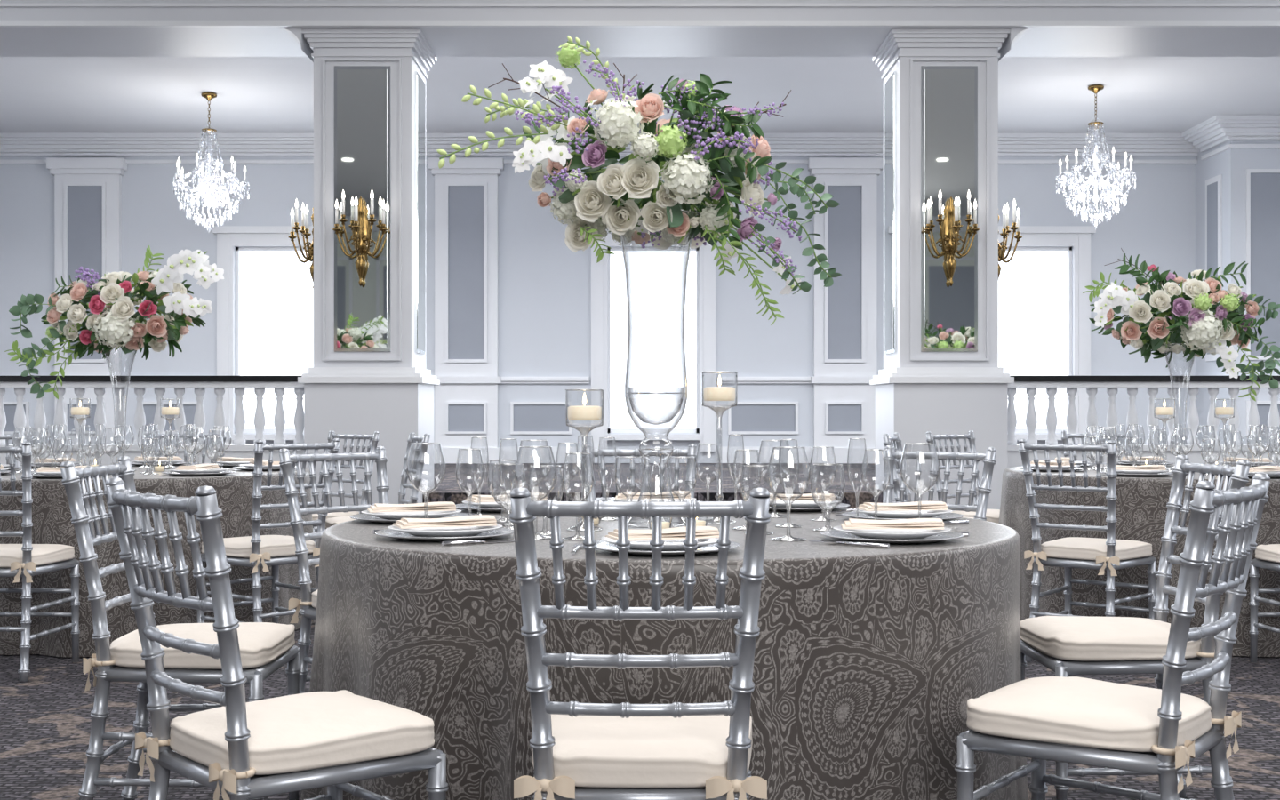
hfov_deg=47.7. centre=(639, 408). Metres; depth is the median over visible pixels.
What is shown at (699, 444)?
wine glass
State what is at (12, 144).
crown molding
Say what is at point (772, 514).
wine glass
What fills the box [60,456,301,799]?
dining chair
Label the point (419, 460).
dining chair
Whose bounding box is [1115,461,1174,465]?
charger plate
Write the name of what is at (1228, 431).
wine glass
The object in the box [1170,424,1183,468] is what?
champagne flute
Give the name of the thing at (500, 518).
water goblet
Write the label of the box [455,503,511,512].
charger plate
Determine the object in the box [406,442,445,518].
wine glass
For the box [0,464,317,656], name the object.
banquet table
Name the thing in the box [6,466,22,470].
charger plate
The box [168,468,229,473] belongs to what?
dinner plate
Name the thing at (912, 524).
folded napkin
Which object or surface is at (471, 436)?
champagne flute
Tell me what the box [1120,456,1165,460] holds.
folded napkin
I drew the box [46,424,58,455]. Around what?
champagne flute
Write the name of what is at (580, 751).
dining chair
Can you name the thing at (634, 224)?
glass vase
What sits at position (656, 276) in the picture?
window
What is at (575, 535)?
wine glass
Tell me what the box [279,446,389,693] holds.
dining chair
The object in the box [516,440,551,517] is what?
wine glass
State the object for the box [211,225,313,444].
window
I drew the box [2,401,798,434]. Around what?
panels
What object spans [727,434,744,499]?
champagne flute
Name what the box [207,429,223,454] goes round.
wine glass
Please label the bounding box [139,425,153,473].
champagne flute
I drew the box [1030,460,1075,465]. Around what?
folded napkin
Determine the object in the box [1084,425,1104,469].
wine glass
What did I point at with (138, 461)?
dinner plate
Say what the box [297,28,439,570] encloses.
column
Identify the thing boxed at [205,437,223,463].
water goblet
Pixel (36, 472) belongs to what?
dinner plate
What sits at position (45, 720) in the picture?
floor
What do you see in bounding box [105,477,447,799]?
dining chair
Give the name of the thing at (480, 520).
folded napkin
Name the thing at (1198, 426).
wine glass
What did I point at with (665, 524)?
votive candle
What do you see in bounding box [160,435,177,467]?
water goblet
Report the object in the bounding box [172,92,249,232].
crystal chandelier
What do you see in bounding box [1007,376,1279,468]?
balustrade
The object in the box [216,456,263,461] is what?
folded napkin
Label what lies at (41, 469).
folded napkin
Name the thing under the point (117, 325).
floral centerpiece
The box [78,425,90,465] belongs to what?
champagne flute
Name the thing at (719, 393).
glass candle holder
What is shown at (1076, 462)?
dinner plate
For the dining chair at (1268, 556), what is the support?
on the floor
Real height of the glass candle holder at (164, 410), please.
0.352 m
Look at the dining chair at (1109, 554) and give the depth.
6.05 m
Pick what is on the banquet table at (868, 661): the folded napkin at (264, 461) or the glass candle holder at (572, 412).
the glass candle holder at (572, 412)
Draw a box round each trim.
[0,21,1279,27]
[280,28,313,62]
[500,376,589,383]
[717,376,811,383]
[998,28,1031,61]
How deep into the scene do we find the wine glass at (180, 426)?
7.50 m
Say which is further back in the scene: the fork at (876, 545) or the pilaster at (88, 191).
the pilaster at (88, 191)
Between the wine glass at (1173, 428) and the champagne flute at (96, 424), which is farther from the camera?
the champagne flute at (96, 424)
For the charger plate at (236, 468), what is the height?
0.015 m
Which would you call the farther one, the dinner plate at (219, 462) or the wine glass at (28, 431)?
the dinner plate at (219, 462)
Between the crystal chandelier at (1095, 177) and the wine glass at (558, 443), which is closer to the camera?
the wine glass at (558, 443)
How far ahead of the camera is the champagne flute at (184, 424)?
7.31 m
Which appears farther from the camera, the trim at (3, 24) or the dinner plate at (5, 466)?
the trim at (3, 24)
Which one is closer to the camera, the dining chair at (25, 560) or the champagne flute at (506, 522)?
the champagne flute at (506, 522)
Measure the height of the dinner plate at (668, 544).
0.019 m
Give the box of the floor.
[0,570,1279,799]
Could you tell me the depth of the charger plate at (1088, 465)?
7.47 m
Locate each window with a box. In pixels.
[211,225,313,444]
[591,229,715,451]
[998,225,1095,444]
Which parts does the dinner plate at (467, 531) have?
plate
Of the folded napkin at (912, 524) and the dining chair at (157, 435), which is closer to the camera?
the folded napkin at (912, 524)
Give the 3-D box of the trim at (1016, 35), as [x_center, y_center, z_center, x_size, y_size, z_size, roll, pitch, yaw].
[2.510,-2.435,9.860,0.140,0.140,0.680,0,0,0]
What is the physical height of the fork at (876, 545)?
0.010 m
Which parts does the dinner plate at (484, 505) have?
plate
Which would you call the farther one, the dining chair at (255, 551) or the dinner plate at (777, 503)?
the dining chair at (255, 551)
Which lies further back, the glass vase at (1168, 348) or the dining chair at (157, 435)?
the dining chair at (157, 435)
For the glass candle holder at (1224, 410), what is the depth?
7.15 m
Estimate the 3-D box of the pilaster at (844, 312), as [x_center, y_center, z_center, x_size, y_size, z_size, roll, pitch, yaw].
[2.135,-1.015,15.030,0.770,3.160,0.139,0,0,0]
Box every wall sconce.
[288,199,313,288]
[332,189,387,286]
[923,190,979,286]
[998,199,1022,278]
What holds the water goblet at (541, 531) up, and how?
on the banquet table at (868, 661)
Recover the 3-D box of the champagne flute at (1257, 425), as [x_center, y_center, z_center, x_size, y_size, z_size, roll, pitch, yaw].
[3.025,0.192,7.041,0.070,0.226,0.070,0,0,0]
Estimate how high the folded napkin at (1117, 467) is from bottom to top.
0.021 m
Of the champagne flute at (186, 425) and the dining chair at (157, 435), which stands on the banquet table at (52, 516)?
the champagne flute at (186, 425)
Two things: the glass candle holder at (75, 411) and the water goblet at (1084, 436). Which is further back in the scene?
the water goblet at (1084, 436)
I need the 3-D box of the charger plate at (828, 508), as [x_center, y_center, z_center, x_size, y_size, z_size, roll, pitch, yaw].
[0.470,0.297,4.380,0.330,0.015,0.330,0,0,0]
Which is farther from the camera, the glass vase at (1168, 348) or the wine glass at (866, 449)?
the glass vase at (1168, 348)
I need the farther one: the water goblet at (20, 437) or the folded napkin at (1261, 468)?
the water goblet at (20, 437)
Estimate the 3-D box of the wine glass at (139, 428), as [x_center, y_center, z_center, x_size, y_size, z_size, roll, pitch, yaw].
[-2.576,0.204,7.527,0.074,0.201,0.074,0,0,0]
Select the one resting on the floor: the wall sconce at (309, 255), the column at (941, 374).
the column at (941, 374)
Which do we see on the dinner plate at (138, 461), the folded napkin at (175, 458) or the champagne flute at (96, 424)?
the folded napkin at (175, 458)
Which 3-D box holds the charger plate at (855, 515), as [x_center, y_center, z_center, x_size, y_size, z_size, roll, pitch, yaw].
[0.720,0.297,3.970,0.330,0.015,0.330,0,0,0]
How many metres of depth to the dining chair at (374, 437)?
8.17 m
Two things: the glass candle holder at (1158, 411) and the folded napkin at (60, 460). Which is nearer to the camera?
the glass candle holder at (1158, 411)
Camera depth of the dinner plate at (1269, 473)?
6.33 m
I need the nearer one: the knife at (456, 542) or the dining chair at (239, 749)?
the dining chair at (239, 749)
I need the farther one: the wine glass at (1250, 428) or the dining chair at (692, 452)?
the wine glass at (1250, 428)
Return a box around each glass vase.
[102,343,137,471]
[618,208,702,527]
[1161,343,1195,469]
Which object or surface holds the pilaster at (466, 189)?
attached to the wall
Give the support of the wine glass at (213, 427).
on the banquet table at (52, 516)
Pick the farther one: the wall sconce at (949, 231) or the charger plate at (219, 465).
the wall sconce at (949, 231)
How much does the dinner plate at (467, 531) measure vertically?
0.019 m
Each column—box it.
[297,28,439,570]
[869,28,1014,511]
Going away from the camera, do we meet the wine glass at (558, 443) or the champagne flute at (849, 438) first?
the champagne flute at (849, 438)
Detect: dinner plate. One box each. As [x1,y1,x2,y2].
[0,464,9,468]
[31,461,81,465]
[32,471,62,475]
[131,459,183,463]
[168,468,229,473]
[213,461,251,464]
[239,464,279,468]
[360,509,461,519]
[387,523,502,536]
[462,500,546,508]
[600,536,719,550]
[609,497,696,501]
[768,499,839,508]
[833,525,951,539]
[852,508,952,519]
[1031,464,1079,469]
[1049,460,1089,464]
[1106,469,1168,473]
[1116,459,1168,463]
[1219,461,1273,464]
[1248,471,1279,475]
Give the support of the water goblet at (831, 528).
on the banquet table at (868, 661)
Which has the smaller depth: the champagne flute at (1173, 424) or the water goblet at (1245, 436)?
the water goblet at (1245, 436)
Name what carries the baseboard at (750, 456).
attached to the wall
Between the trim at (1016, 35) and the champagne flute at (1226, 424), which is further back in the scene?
the trim at (1016, 35)
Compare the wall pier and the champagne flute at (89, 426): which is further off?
the wall pier
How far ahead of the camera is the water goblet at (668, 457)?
4.14 m
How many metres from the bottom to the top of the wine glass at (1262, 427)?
0.216 m
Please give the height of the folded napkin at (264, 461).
0.021 m
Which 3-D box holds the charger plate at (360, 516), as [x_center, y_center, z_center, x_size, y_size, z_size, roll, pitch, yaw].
[-0.620,0.297,3.930,0.330,0.015,0.330,0,0,0]
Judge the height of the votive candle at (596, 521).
0.054 m
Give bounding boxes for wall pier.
[1182,114,1279,444]
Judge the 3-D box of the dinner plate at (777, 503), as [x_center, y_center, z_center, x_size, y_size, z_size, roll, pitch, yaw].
[0.470,0.286,4.380,0.270,0.019,0.270,0,0,0]
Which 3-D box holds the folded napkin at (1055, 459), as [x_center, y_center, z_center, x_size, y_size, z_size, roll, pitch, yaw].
[2.219,0.266,7.580,0.110,0.021,0.231,0,0,16]
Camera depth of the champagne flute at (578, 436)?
4.23 m
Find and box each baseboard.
[500,447,583,463]
[717,447,811,463]
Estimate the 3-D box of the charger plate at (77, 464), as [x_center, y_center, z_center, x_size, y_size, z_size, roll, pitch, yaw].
[-3.051,0.297,7.537,0.330,0.015,0.330,0,0,0]
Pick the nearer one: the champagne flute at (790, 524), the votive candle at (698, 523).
the votive candle at (698, 523)
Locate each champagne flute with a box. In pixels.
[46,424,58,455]
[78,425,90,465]
[95,424,106,464]
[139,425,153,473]
[145,424,158,468]
[183,424,193,449]
[184,424,196,456]
[469,436,488,515]
[497,438,519,525]
[576,435,594,486]
[597,437,617,520]
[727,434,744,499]
[775,439,802,527]
[843,438,867,523]
[1128,424,1138,452]
[1147,424,1159,455]
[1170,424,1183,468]
[1202,425,1215,473]
[1224,424,1235,465]
[1256,424,1267,465]
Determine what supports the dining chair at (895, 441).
on the floor
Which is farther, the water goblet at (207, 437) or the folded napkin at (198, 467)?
the water goblet at (207, 437)
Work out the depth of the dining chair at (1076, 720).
2.72 m
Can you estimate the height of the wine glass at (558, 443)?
0.201 m
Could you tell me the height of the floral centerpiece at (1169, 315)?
1.094 m
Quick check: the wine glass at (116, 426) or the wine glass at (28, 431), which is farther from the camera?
the wine glass at (116, 426)
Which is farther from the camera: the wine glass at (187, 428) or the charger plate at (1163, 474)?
the wine glass at (187, 428)
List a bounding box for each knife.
[441,539,514,545]
[960,532,969,536]
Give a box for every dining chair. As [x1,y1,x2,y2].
[0,431,21,466]
[0,440,79,681]
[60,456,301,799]
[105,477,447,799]
[153,430,226,463]
[195,438,339,623]
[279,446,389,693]
[312,430,379,542]
[325,432,430,528]
[509,487,771,799]
[582,443,697,501]
[881,445,996,520]
[882,432,975,519]
[925,431,999,523]
[954,472,1270,799]
[1018,439,1157,662]
[1020,454,1250,799]
[1061,430,1132,463]
[1248,544,1279,663]
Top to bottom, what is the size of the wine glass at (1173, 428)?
0.216 m
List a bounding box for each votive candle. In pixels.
[88,459,102,466]
[152,460,166,471]
[581,517,600,524]
[648,517,671,529]
[684,517,707,526]
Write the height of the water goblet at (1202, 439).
0.166 m
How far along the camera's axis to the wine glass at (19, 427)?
6.98 m
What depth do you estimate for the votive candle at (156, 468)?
7.00 m
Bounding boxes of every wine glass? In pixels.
[12,426,34,471]
[25,431,42,473]
[26,427,49,473]
[27,430,44,471]
[44,427,65,466]
[69,429,85,452]
[80,431,97,457]
[100,427,123,475]
[113,425,134,467]
[136,428,151,467]
[163,431,180,469]
[177,425,198,465]
[184,427,205,455]
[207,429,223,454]
[210,426,231,468]
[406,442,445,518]
[455,448,484,498]
[514,446,557,539]
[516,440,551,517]
[555,442,579,496]
[561,452,593,540]
[696,443,720,487]
[732,449,761,530]
[757,440,792,518]
[767,446,810,541]
[809,446,836,520]
[861,448,890,500]
[899,442,939,500]
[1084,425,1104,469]
[1095,430,1111,471]
[1096,426,1118,471]
[1125,425,1144,465]
[1149,428,1164,451]
[1151,431,1167,456]
[1170,427,1193,455]
[1195,425,1215,463]
[1217,430,1232,459]
[1225,431,1242,458]
[1247,427,1270,458]
[1259,426,1279,455]
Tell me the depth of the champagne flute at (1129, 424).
7.36 m
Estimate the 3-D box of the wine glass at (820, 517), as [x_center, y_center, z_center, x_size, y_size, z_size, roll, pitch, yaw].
[0.500,0.204,3.950,0.074,0.201,0.074,0,0,-19]
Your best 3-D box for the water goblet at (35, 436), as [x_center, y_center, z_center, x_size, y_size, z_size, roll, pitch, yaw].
[-2.977,0.222,7.209,0.086,0.166,0.086,0,0,0]
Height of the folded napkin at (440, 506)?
0.021 m
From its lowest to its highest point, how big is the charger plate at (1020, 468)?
0.015 m
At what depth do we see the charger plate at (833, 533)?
3.28 m
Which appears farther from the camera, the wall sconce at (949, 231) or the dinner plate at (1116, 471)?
the wall sconce at (949, 231)
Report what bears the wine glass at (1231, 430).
on the banquet table at (1140, 502)
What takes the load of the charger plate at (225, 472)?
on the banquet table at (52, 516)
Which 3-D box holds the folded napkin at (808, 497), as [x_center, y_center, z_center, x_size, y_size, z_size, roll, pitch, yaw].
[0.470,0.266,4.380,0.231,0.021,0.110,0,0,17]
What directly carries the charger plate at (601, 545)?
on the banquet table at (868, 661)
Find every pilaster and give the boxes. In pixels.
[46,158,127,444]
[428,158,503,463]
[808,158,883,463]
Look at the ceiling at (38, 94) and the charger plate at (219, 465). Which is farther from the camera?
the ceiling at (38, 94)
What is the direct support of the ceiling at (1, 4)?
attached to the beam
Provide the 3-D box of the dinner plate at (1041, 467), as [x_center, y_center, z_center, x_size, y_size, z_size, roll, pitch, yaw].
[2.020,0.286,7.100,0.270,0.019,0.270,0,0,0]
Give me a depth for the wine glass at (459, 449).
3.73 m
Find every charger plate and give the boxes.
[0,470,15,474]
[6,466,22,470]
[20,463,87,468]
[31,473,84,478]
[130,461,190,466]
[161,470,236,476]
[210,463,241,467]
[232,465,295,471]
[350,512,472,524]
[374,528,513,542]
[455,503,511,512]
[595,540,740,556]
[768,503,850,511]
[820,529,964,543]
[841,511,963,520]
[1016,466,1083,471]
[1076,464,1095,467]
[1100,471,1173,477]
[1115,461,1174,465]
[1214,463,1279,467]
[1248,475,1279,478]
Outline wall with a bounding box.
[0,156,1195,463]
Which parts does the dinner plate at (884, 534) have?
plate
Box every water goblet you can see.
[12,437,31,472]
[32,436,51,466]
[52,439,72,463]
[88,435,105,458]
[141,438,160,474]
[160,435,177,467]
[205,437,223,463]
[206,435,223,461]
[488,459,519,521]
[491,463,526,528]
[528,464,562,535]
[615,456,644,501]
[666,456,696,501]
[741,464,776,535]
[810,464,845,531]
[1083,436,1101,470]
[1106,435,1124,459]
[1124,438,1143,463]
[1169,435,1187,467]
[1200,439,1221,475]
[1240,435,1259,466]
[1267,438,1279,465]
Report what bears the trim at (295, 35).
attached to the column at (369, 374)
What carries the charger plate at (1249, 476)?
on the banquet table at (1140, 502)
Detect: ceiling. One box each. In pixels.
[0,3,1279,7]
[0,56,1279,132]
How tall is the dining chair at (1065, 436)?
0.942 m
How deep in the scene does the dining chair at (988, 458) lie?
4.88 m
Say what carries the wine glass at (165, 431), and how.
on the banquet table at (52, 516)
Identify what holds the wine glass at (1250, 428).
on the banquet table at (1140, 502)
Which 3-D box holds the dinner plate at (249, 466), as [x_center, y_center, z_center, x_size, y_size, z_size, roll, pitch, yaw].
[-1.857,0.286,7.195,0.270,0.019,0.270,0,0,0]
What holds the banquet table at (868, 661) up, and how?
on the floor
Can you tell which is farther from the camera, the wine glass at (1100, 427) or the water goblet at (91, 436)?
the water goblet at (91, 436)
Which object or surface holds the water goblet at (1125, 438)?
on the banquet table at (1140, 502)
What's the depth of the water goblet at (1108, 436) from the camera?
7.47 m
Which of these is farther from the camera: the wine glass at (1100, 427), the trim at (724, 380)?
the trim at (724, 380)
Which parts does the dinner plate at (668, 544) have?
plate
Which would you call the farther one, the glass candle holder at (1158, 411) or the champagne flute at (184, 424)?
the champagne flute at (184, 424)
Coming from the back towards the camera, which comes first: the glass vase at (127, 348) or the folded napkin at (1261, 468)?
the glass vase at (127, 348)
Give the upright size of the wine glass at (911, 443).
0.216 m
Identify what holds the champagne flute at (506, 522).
on the banquet table at (868, 661)
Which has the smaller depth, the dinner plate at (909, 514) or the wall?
the dinner plate at (909, 514)
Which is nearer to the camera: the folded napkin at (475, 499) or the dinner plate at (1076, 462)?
the folded napkin at (475, 499)
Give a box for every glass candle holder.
[69,398,90,465]
[160,399,180,469]
[565,389,604,530]
[701,371,737,523]
[1153,398,1175,471]
[1214,399,1234,465]
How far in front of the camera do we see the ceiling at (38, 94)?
12.80 m
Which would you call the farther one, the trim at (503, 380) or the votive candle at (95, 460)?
the trim at (503, 380)
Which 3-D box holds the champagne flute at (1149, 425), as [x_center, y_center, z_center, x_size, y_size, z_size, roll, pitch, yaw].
[2.446,0.192,6.889,0.070,0.226,0.070,0,0,0]
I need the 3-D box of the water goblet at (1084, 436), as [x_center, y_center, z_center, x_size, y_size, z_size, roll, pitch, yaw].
[2.253,0.222,7.209,0.086,0.166,0.086,0,0,0]
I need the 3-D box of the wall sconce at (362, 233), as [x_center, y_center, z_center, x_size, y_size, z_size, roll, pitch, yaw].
[-1.840,-1.110,9.465,0.367,0.611,0.230,0,0,0]
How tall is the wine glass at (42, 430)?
0.201 m
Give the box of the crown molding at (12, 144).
[0,132,1199,163]
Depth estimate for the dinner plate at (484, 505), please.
4.26 m
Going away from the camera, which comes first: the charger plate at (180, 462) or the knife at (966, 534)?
the knife at (966, 534)
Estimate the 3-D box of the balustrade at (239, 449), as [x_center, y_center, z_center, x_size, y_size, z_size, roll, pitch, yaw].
[-5.130,0.170,9.900,5.740,0.789,0.240,0,0,0]
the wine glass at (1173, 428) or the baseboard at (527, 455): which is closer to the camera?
the wine glass at (1173, 428)
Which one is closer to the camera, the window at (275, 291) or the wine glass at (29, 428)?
the wine glass at (29, 428)
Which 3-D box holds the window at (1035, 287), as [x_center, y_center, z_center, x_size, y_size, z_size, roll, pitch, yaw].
[4.040,-0.725,15.120,1.380,2.340,0.220,0,0,0]
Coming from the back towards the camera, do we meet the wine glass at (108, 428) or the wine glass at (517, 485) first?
the wine glass at (108, 428)
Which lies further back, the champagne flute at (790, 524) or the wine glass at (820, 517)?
the wine glass at (820, 517)
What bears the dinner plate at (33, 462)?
on the charger plate at (77, 464)
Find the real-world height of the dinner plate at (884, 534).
0.019 m
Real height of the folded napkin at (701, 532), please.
0.021 m
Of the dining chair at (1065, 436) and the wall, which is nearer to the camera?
the dining chair at (1065, 436)
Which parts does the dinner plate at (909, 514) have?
plate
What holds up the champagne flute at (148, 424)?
on the banquet table at (52, 516)
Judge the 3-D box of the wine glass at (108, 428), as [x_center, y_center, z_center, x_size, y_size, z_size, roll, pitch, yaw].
[-2.427,0.197,6.652,0.100,0.216,0.099,0,0,0]
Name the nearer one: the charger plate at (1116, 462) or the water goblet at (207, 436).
the water goblet at (207, 436)
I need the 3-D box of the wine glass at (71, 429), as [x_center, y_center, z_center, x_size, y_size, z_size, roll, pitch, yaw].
[-2.865,0.204,7.370,0.074,0.201,0.074,0,0,0]
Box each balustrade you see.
[0,376,303,467]
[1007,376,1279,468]
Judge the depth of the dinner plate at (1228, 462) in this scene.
7.48 m
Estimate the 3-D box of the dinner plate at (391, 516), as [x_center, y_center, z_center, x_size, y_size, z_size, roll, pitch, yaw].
[-0.620,0.286,3.930,0.270,0.019,0.270,0,0,0]
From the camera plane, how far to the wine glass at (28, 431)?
6.82 m
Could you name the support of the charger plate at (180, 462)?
on the banquet table at (52, 516)
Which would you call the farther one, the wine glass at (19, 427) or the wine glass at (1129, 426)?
the wine glass at (1129, 426)
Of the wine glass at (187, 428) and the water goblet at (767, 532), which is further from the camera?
the wine glass at (187, 428)
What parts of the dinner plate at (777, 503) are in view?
plate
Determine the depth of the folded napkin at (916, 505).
3.94 m
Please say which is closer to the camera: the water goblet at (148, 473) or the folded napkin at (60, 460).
the water goblet at (148, 473)
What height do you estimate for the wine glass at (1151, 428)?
0.201 m
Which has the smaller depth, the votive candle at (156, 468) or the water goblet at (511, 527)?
the water goblet at (511, 527)
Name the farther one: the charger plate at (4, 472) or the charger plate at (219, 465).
the charger plate at (219, 465)
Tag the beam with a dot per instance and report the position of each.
(14, 42)
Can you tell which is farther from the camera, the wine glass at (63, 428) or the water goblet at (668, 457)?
the wine glass at (63, 428)
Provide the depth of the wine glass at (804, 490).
3.35 m
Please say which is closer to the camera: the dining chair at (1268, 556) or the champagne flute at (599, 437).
the champagne flute at (599, 437)
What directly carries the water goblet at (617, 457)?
on the banquet table at (868, 661)
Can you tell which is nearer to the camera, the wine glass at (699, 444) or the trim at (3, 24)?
the wine glass at (699, 444)
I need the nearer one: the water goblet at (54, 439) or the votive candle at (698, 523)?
the votive candle at (698, 523)
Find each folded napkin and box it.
[33,457,76,463]
[35,465,92,471]
[134,456,183,460]
[175,464,220,470]
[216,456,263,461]
[249,459,279,464]
[367,501,455,512]
[392,514,496,528]
[464,492,547,503]
[604,526,719,541]
[615,490,690,499]
[769,493,835,501]
[840,518,943,529]
[856,501,947,511]
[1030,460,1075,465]
[1053,457,1069,461]
[1115,464,1166,470]
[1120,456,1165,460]
[1223,456,1271,462]
[1248,465,1279,471]
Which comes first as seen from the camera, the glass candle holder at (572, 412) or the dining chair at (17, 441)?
the glass candle holder at (572, 412)
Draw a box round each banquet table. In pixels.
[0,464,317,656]
[301,507,1028,799]
[998,464,1279,656]
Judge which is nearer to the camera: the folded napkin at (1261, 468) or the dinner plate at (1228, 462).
the folded napkin at (1261, 468)
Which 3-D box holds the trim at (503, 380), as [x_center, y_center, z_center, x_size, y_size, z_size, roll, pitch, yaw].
[-0.995,-0.300,15.069,0.930,0.070,0.059,0,0,0]
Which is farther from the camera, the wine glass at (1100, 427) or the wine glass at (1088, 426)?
the wine glass at (1088, 426)
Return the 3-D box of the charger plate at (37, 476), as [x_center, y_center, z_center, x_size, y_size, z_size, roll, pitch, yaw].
[-2.554,0.297,6.420,0.330,0.015,0.330,0,0,0]
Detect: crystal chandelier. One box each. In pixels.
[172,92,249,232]
[1055,84,1135,228]
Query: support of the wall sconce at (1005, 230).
attached to the column at (941, 374)
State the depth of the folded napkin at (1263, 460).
7.54 m
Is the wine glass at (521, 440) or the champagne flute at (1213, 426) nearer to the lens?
the wine glass at (521, 440)
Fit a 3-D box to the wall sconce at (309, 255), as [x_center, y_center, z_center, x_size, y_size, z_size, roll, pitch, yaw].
[-2.300,-1.110,9.930,0.230,0.611,0.367,0,0,0]
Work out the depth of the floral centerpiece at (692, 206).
3.62 m
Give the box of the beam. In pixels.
[0,0,1279,56]
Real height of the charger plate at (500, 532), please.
0.015 m
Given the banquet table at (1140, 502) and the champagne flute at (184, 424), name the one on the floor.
the banquet table at (1140, 502)
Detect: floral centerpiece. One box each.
[4,245,223,471]
[436,35,841,527]
[1082,248,1279,469]
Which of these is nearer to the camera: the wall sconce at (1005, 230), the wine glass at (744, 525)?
the wine glass at (744, 525)
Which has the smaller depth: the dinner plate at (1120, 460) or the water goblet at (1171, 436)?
the water goblet at (1171, 436)
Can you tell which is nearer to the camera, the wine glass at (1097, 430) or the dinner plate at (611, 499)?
the dinner plate at (611, 499)
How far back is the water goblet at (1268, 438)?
6.73 m
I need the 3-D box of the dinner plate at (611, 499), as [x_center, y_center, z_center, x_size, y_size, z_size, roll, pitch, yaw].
[0.040,0.286,4.470,0.270,0.019,0.270,0,0,0]
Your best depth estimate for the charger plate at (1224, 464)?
7.46 m
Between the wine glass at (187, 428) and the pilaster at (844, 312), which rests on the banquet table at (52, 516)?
the wine glass at (187, 428)
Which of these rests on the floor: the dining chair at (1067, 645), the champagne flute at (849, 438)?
the dining chair at (1067, 645)
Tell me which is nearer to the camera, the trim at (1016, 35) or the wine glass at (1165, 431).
the wine glass at (1165, 431)
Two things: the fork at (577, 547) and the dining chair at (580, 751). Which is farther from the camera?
the fork at (577, 547)
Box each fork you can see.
[570,543,583,554]
[808,540,889,548]
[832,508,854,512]
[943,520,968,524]

